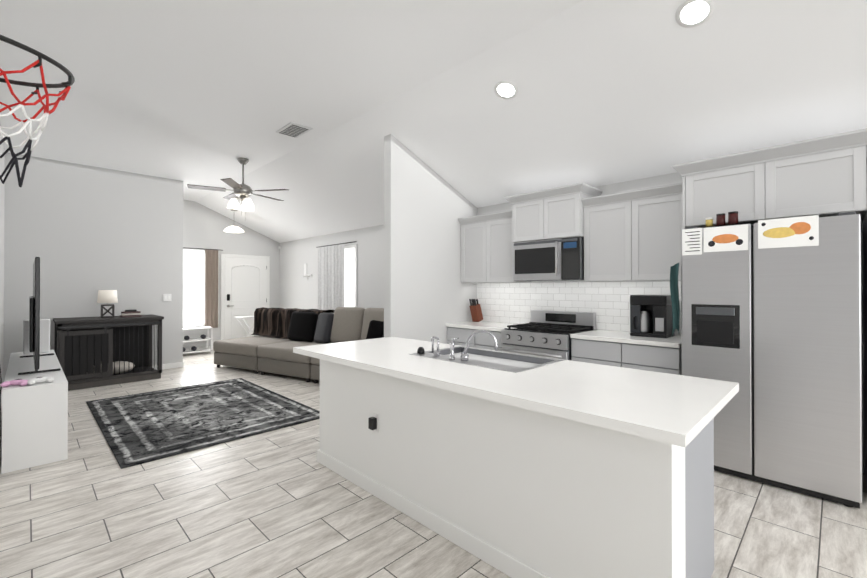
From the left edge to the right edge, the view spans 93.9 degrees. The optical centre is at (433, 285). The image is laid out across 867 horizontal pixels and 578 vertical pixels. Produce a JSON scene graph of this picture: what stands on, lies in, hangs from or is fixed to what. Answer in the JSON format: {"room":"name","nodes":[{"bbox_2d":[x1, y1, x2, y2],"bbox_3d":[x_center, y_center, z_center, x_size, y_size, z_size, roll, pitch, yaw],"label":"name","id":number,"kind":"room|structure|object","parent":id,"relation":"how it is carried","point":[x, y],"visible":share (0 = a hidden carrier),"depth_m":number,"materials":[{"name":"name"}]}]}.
{"room":"kitchen","nodes":[
{"label":"kitchen","id":0,"kind":"room"},
{"bbox_2d":[0,125,4,389],"bbox_3d":[-2.631,-0.224,2.233,12.400,3.200,0.120,0,0,45],"label":"wall","id":1,"kind":"structure","parent":0,"point":[2,168],"depth_m":5.00,"materials":[{"name":"paint"}]},
{"bbox_2d":[0,35,74,186],"bbox_3d":[-0.624,-0.347,0.509,0.440,0.433,0.260,0,0,45],"label":"hoop","id":2,"kind":"object","parent":1,"relation":"attached to","point":[43,118],"visible":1,"depth_m":0.56},
{"bbox_2d":[3,152,182,381],"bbox_3d":[-5.091,-0.202,6.254,0.120,3.200,2.110,0,0,45],"label":"wall","id":3,"kind":"structure","parent":0,"point":[85,233],"depth_m":6.10,"materials":[{"name":"paint"}]},
{"bbox_2d":[163,294,170,300],"bbox_3d":[-4.462,0.201,6.790,0.010,0.120,0.120,0,0,45],"label":"switch plate","id":4,"kind":"object","parent":3,"relation":"attached to","point":[166,297],"visible":1,"depth_m":6.79,"materials":[{"name":"white plastic"}]},
{"bbox_2d":[152,362,183,369],"bbox_3d":[-5.035,1.351,6.221,0.034,0.095,2.094,0,0,45],"label":"baseboard","id":5,"kind":"structure","parent":3,"relation":"attached to","point":[173,365],"depth_m":6.82,"materials":[{"name":"white wood"}]},
{"bbox_2d":[183,200,279,348],"bbox_3d":[-5.414,-0.191,8.311,0.120,3.200,4.570,0,0,45],"label":"wall","id":6,"kind":"structure","parent":0,"point":[204,227],"depth_m":8.93,"materials":[{"name":"paint"}]},
{"bbox_2d":[185,346,210,350],"bbox_3d":[-5.518,1.361,8.103,0.014,0.095,2.140,0,0,45],"label":"baseboard","id":7,"kind":"structure","parent":6,"relation":"attached to","point":[209,346],"depth_m":8.64,"materials":[{"name":"white wood"}]},
{"bbox_2d":[204,251,218,324],"bbox_3d":[-5.180,0.050,8.436,0.030,1.580,1.300,0,0,45],"label":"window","id":8,"kind":"structure","parent":6,"relation":"in","point":[204,287],"depth_m":8.71,"materials":[{"name":"white"}]},
{"bbox_2d":[183,247,222,327],"bbox_3d":[-5.135,0.060,8.364,0.091,1.699,1.460,0,0,45],"label":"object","id":9,"kind":"structure","parent":8,"relation":"hanging from","point":[193,288],"depth_m":8.58,"materials":[{"name":"white glass"}]},
{"bbox_2d":[220,254,269,339],"bbox_3d":[-4.289,0.357,9.290,0.086,2.115,1.080,0,0,45],"label":"front door","id":10,"kind":"structure","parent":6,"relation":"in","point":[245,285],"depth_m":9.22,"materials":[{"name":"white wood"}]},
{"bbox_2d":[384,134,476,343],"bbox_3d":[0.021,-0.142,5.054,0.120,3.068,1.520,0,0,45],"label":"wall","id":11,"kind":"structure","parent":0,"point":[428,294],"depth_m":4.80,"materials":[{"name":"paint"}]},
{"bbox_2d":[0,350,866,577],"bbox_3d":[-0.977,1.435,3.886,13.000,0.100,5.170,0,0,45],"label":"floor","id":12,"kind":"structure","parent":0,"point":[281,503],"depth_m":2.38,"materials":[{"name":"tile"}]},
{"bbox_2d":[0,368,1,410],"bbox_3d":[-3.395,0.951,3.150,0.543,0.843,0.047,0,0,45],"label":"cords","id":13,"kind":"object","parent":12,"relation":"on","point":[0,388],"visible":0.98,"depth_m":3.21,"materials":[{"name":"black plastic"}]},
{"bbox_2d":[1,350,67,473],"bbox_3d":[-3.887,1.078,3.942,2.400,0.615,0.360,0,0,45],"label":"tv stand","id":14,"kind":"object","parent":12,"relation":"on","point":[34,424],"visible":0.98,"depth_m":3.12,"materials":[{"name":"white wood"}]},
{"bbox_2d":[1,377,54,386],"bbox_3d":[-3.130,0.741,3.129,0.145,0.045,0.295,0,0,45],"label":"controller","id":15,"kind":"object","parent":14,"relation":"on","point":[22,382],"visible":1,"depth_m":3.10,"materials":[{"name":"pink plastic"}]},
{"bbox_2d":[23,319,49,353],"bbox_3d":[-4.578,0.581,4.675,0.130,0.384,0.220,0,0,45],"label":"game console","id":16,"kind":"object","parent":14,"relation":"on","point":[44,335],"visible":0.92,"depth_m":4.66,"materials":[{"name":"white plastic"}]},
{"bbox_2d":[18,257,60,374],"bbox_3d":[-3.905,0.265,4.006,1.650,1.008,0.270,0,0,45],"label":"tv","id":17,"kind":"object","parent":14,"relation":"on","point":[34,323],"visible":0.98,"depth_m":3.46,"materials":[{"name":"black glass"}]},
{"bbox_2d":[53,314,163,390],"bbox_3d":[-4.742,0.931,5.936,0.754,0.930,1.200,0,0,45],"label":"dog crate","id":18,"kind":"object","parent":12,"relation":"on","point":[92,352],"visible":0.98,"depth_m":5.67,"materials":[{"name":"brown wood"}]},
{"bbox_2d":[97,290,117,317],"bbox_3d":[-4.754,0.265,5.910,0.240,0.400,0.240,0,0,45],"label":"table lamp","id":19,"kind":"object","parent":18,"relation":"on","point":[107,296],"visible":1,"depth_m":5.85,"materials":[{"name":"white fabric"}]},
{"bbox_2d":[120,309,141,316],"bbox_3d":[-4.535,0.413,6.072,0.185,0.106,0.248,0,0,45],"label":"books","id":20,"kind":"object","parent":18,"relation":"on","point":[131,313],"visible":1,"depth_m":6.02,"materials":[{"name":"black paper"}]},
{"bbox_2d":[183,326,212,353],"bbox_3d":[-4.939,1.137,8.269,0.278,0.545,0.710,0,0,45],"label":"shelf","id":21,"kind":"object","parent":12,"relation":"on","point":[194,348],"visible":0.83,"depth_m":8.33,"materials":[{"name":"white wood"}]},
{"bbox_2d":[86,378,319,468],"bbox_3d":[-2.619,1.383,4.562,2.520,0.011,1.770,0,0,45],"label":"rug","id":22,"kind":"object","parent":12,"relation":"on","point":[139,428],"visible":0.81,"depth_m":4.22,"materials":[{"name":"grey fabric"}]},
{"bbox_2d":[235,316,255,336],"bbox_3d":[-3.991,1.046,8.870,0.400,0.747,0.560,0,0,45],"label":"tray table","id":23,"kind":"object","parent":12,"relation":"on","point":[237,317],"visible":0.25,"depth_m":8.82,"materials":[{"name":"white wood"}]},
{"bbox_2d":[213,307,383,383],"bbox_3d":[-2.017,0.873,6.614,3.450,1.054,1.208,0,0,30],"label":"sofa","id":24,"kind":"object","parent":12,"relation":"on","point":[281,333],"visible":0.75,"depth_m":6.52,"materials":[{"name":"fabric"}]},
{"bbox_2d":[251,307,334,340],"bbox_3d":[-2.570,0.715,7.356,1.801,0.610,0.897,0,0,45],"label":"throw","id":25,"kind":"object","parent":24,"relation":"on","point":[270,324],"depth_m":7.22,"materials":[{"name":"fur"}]},
{"bbox_2d":[447,328,469,346],"bbox_3d":[0.563,0.954,5.142,0.510,0.876,0.616,0,0,45],"label":"base cabinet","id":26,"kind":"object","parent":12,"relation":"on","point":[463,334],"depth_m":4.96,"materials":[{"name":"white wood"}]},
{"bbox_2d":[470,328,502,350],"bbox_3d":[0.824,0.952,4.882,0.477,0.876,0.616,0,0,45],"label":"base cabinet","id":27,"kind":"object","parent":12,"relation":"on","point":[480,340],"depth_m":4.68,"materials":[{"name":"white wood"}]},
{"bbox_2d":[446,320,515,331],"bbox_3d":[0.682,0.496,5.015,0.862,0.038,0.632,0,0,45],"label":"countertop","id":28,"kind":"structure","parent":27,"relation":"on","point":[492,325],"depth_m":4.93,"materials":[{"name":"white stone"}]},
{"bbox_2d":[469,299,482,321],"bbox_3d":[0.556,0.323,5.306,0.110,0.301,0.175,0,0,45],"label":"knife block","id":29,"kind":"object","parent":28,"relation":"on","point":[476,312],"visible":1,"depth_m":5.27,"materials":[{"name":"brown wood"}]},
{"bbox_2d":[317,358,713,577],"bbox_3d":[0.220,0.940,2.554,2.488,0.876,0.775,0,0,45],"label":"kitchen island","id":30,"kind":"object","parent":12,"relation":"on","point":[513,465],"depth_m":1.89,"materials":[{"name":"white paint"}]},
{"bbox_2d":[293,338,738,449],"bbox_3d":[0.193,0.483,2.487,2.580,0.038,0.960,0,0,45],"label":"island countertop","id":31,"kind":"structure","parent":30,"relation":"on","point":[671,409],"depth_m":1.87,"materials":[{"name":"white stone"}]},
{"bbox_2d":[413,336,440,357],"bbox_3d":[-0.034,0.398,2.710,0.197,0.126,0.052,0,0,45],"label":"faucet","id":32,"kind":"object","parent":31,"relation":"on","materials":[{"name":"silver metal"}]},
{"bbox_2d":[445,330,500,361],"bbox_3d":[0.244,0.365,2.511,0.250,0.190,0.190,0,0,45],"label":"faucet","id":33,"kind":"object","parent":31,"relation":"on","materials":[{"name":"silver metal"}]},
{"bbox_2d":[425,346,560,369],"bbox_3d":[0.357,0.550,2.659,0.798,0.170,0.373,0,0,45],"label":"sink","id":34,"kind":"object","parent":31,"relation":"in","point":[523,360],"depth_m":2.67,"materials":[{"name":"silver metal"}]},
{"bbox_2d":[501,310,595,359],"bbox_3d":[1.230,0.831,4.392,0.770,1.075,0.721,0,0,45],"label":"range","id":35,"kind":"object","parent":12,"relation":"on","point":[543,333],"visible":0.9,"depth_m":4.29,"materials":[{"name":"silver metal"}]},
{"bbox_2d":[571,340,609,365],"bbox_3d":[1.743,0.947,3.967,0.537,0.876,0.616,0,0,45],"label":"base cabinet","id":36,"kind":"object","parent":12,"relation":"on","point":[588,351],"depth_m":3.80,"materials":[{"name":"grey wood"}]},
{"bbox_2d":[610,344,681,374],"bbox_3d":[2.037,0.946,3.674,0.541,0.876,0.616,0,0,45],"label":"base cabinet","id":37,"kind":"object","parent":12,"relation":"on","point":[633,356],"depth_m":3.46,"materials":[{"name":"grey wood"}]},
{"bbox_2d":[570,328,680,347],"bbox_3d":[1.878,0.489,3.824,0.933,0.038,0.632,0,0,45],"label":"countertop","id":38,"kind":"structure","parent":37,"relation":"on","point":[602,333],"depth_m":3.66,"materials":[{"name":"white stone"}]},
{"bbox_2d":[630,295,674,337],"bbox_3d":[2.043,0.280,3.788,0.310,0.380,0.298,0,0,45],"label":"coffee maker","id":39,"kind":"object","parent":38,"relation":"on","point":[651,315],"visible":0.94,"depth_m":3.70,"materials":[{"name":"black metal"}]},
{"bbox_2d":[670,211,861,507],"bbox_3d":[2.479,0.419,3.071,1.033,1.922,0.758,0,0,45],"label":"fridge","id":40,"kind":"object","parent":12,"relation":"on","point":[771,317],"visible":0.98,"depth_m":2.72,"materials":[{"name":"silver metal"}]},
{"bbox_2d":[670,263,679,336],"bbox_3d":[1.882,0.115,3.156,0.070,0.588,0.033,0,0,45],"label":"towel","id":41,"kind":"object","parent":40,"relation":"hanging from","point":[674,269],"depth_m":3.15,"materials":[{"name":"teal fabric"}]},
{"bbox_2d":[0,0,866,242],"bbox_3d":[-0.977,-1.435,3.902,13.000,0.960,5.170,0,0,45],"label":"ceiling","id":42,"kind":"structure","parent":0,"point":[201,92],"depth_m":3.34,"materials":[{"name":"white paint"}]},
{"bbox_2d":[224,209,243,232],"bbox_3d":[-4.131,-1.348,8.388,0.380,0.465,0.380,0,0,45],"label":"pendant light","id":43,"kind":"object","parent":42,"relation":"hanging from","point":[233,229],"visible":0.98,"depth_m":8.31,"materials":[{"name":"white glass"}]},
{"bbox_2d":[187,158,288,215],"bbox_3d":[-2.747,-1.363,5.815,1.273,0.880,1.331,0,0,45],"label":"ceiling fan","id":44,"kind":"object","parent":42,"relation":"hanging from","point":[243,191],"visible":1,"depth_m":5.69,"materials":[{"name":"silver metal"}]},
{"bbox_2d":[276,122,312,137],"bbox_3d":[-1.619,-1.802,4.705,0.400,0.014,0.260,0,0,45],"label":"ceiling vent","id":45,"kind":"object","parent":42,"relation":"in","point":[293,129],"visible":1,"depth_m":4.69,"materials":[{"name":"white metal"}]},
{"bbox_2d":[494,81,517,98],"bbox_3d":[0.618,-1.664,3.450,0.199,0.080,0.187,0,0,39],"label":"recessed light","id":46,"kind":"object","parent":42,"relation":"in","point":[503,89],"depth_m":3.44,"materials":[{"name":"white plastic"}]},
{"bbox_2d":[676,0,713,27],"bbox_3d":[1.596,-1.670,2.477,0.199,0.080,0.187,0,0,39],"label":"recessed light","id":47,"kind":"object","parent":42,"relation":"in","point":[691,13],"depth_m":2.48,"materials":[{"name":"white plastic"}]},
{"bbox_2d":[279,172,864,472],"bbox_3d":[0.677,0.164,5.556,12.400,2.460,0.120,0,0,45],"label":"wall","id":48,"kind":"structure","parent":0,"point":[298,289],"depth_m":7.42,"materials":[{"name":"paint"}]},
{"bbox_2d":[304,263,311,276],"bbox_3d":[-2.766,-0.302,8.860,0.340,0.370,0.053,0,0,45],"label":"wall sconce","id":49,"kind":"object","parent":48,"relation":"attached to","point":[305,272],"visible":1,"depth_m":8.91,"materials":[{"name":"white metal"}]},
{"bbox_2d":[344,245,356,306],"bbox_3d":[-1.858,-0.027,7.971,1.200,1.470,0.030,0,0,45],"label":"window","id":50,"kind":"structure","parent":48,"relation":"in","point":[350,275],"depth_m":7.71,"materials":[{"name":"white glass"}]},
{"bbox_2d":[316,241,356,309],"bbox_3d":[-1.931,0.073,7.933,1.450,1.769,0.056,0,0,45],"label":"curtain","id":51,"kind":"object","parent":50,"relation":"hanging from","point":[330,277],"visible":0.79,"depth_m":8.04,"materials":[{"name":"white fabric"}]},
{"bbox_2d":[458,216,481,283],"bbox_3d":[0.649,-0.447,5.255,0.484,0.819,0.346,0,0,45],"label":"upper cabinet","id":52,"kind":"object","parent":48,"relation":"attached to","point":[471,228],"depth_m":5.17,"materials":[{"name":"white wood"}]},
{"bbox_2d":[482,212,533,283],"bbox_3d":[0.907,-0.449,4.998,0.484,0.819,0.346,0,0,45],"label":"upper cabinet","id":53,"kind":"object","parent":48,"relation":"attached to","point":[496,246],"depth_m":4.91,"materials":[{"name":"white wood"}]},
{"bbox_2d":[510,192,539,243],"bbox_3d":[1.212,-0.748,4.640,0.456,0.503,0.426,0,0,45],"label":"upper cabinet","id":54,"kind":"object","parent":48,"relation":"attached to","point":[524,212],"depth_m":4.53,"materials":[{"name":"white wood"}]},
{"bbox_2d":[538,184,597,239],"bbox_3d":[1.461,-0.749,4.391,0.457,0.503,0.426,0,0,45],"label":"upper cabinet","id":55,"kind":"object","parent":48,"relation":"attached to","point":[561,211],"depth_m":4.21,"materials":[{"name":"white wood"}]},
{"bbox_2d":[512,237,583,280],"bbox_3d":[1.318,-0.275,4.493,0.800,0.437,0.478,0,0,45],"label":"over-the-range microwave","id":56,"kind":"object","parent":55,"relation":"attached to","point":[562,259],"visible":0.98,"depth_m":4.32,"materials":[{"name":"silver metal"}]},
{"bbox_2d":[477,281,680,335],"bbox_3d":[1.513,0.219,4.629,2.585,0.510,0.008,0,0,45],"label":"backsplash","id":57,"kind":"structure","parent":48,"relation":"attached to","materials":[{"name":"tile"}]},
{"bbox_2d":[582,192,621,283],"bbox_3d":[1.837,-0.454,4.072,0.524,0.819,0.346,0,0,45],"label":"upper cabinet","id":58,"kind":"object","parent":48,"relation":"attached to","point":[603,238],"depth_m":4.00,"materials":[{"name":"white wood"}]},
{"bbox_2d":[622,184,684,283],"bbox_3d":[2.124,-0.455,3.787,0.524,0.819,0.346,0,0,45],"label":"upper cabinet","id":59,"kind":"object","parent":48,"relation":"attached to","point":[633,235],"depth_m":3.69,"materials":[{"name":"white wood"}]},
{"bbox_2d":[682,152,753,227],"bbox_3d":[2.460,-0.730,3.319,0.572,0.493,0.536,0,0,45],"label":"upper cabinet","id":60,"kind":"object","parent":48,"relation":"attached to","point":[710,188],"depth_m":3.18,"materials":[{"name":"white wood"}]},
{"bbox_2d":[750,132,866,223],"bbox_3d":[2.780,-0.732,3.001,0.570,0.493,0.536,0,0,45],"label":"upper cabinet","id":61,"kind":"object","parent":48,"relation":"attached to","point":[828,177],"depth_m":2.80,"materials":[{"name":"white wood"}]}
]}

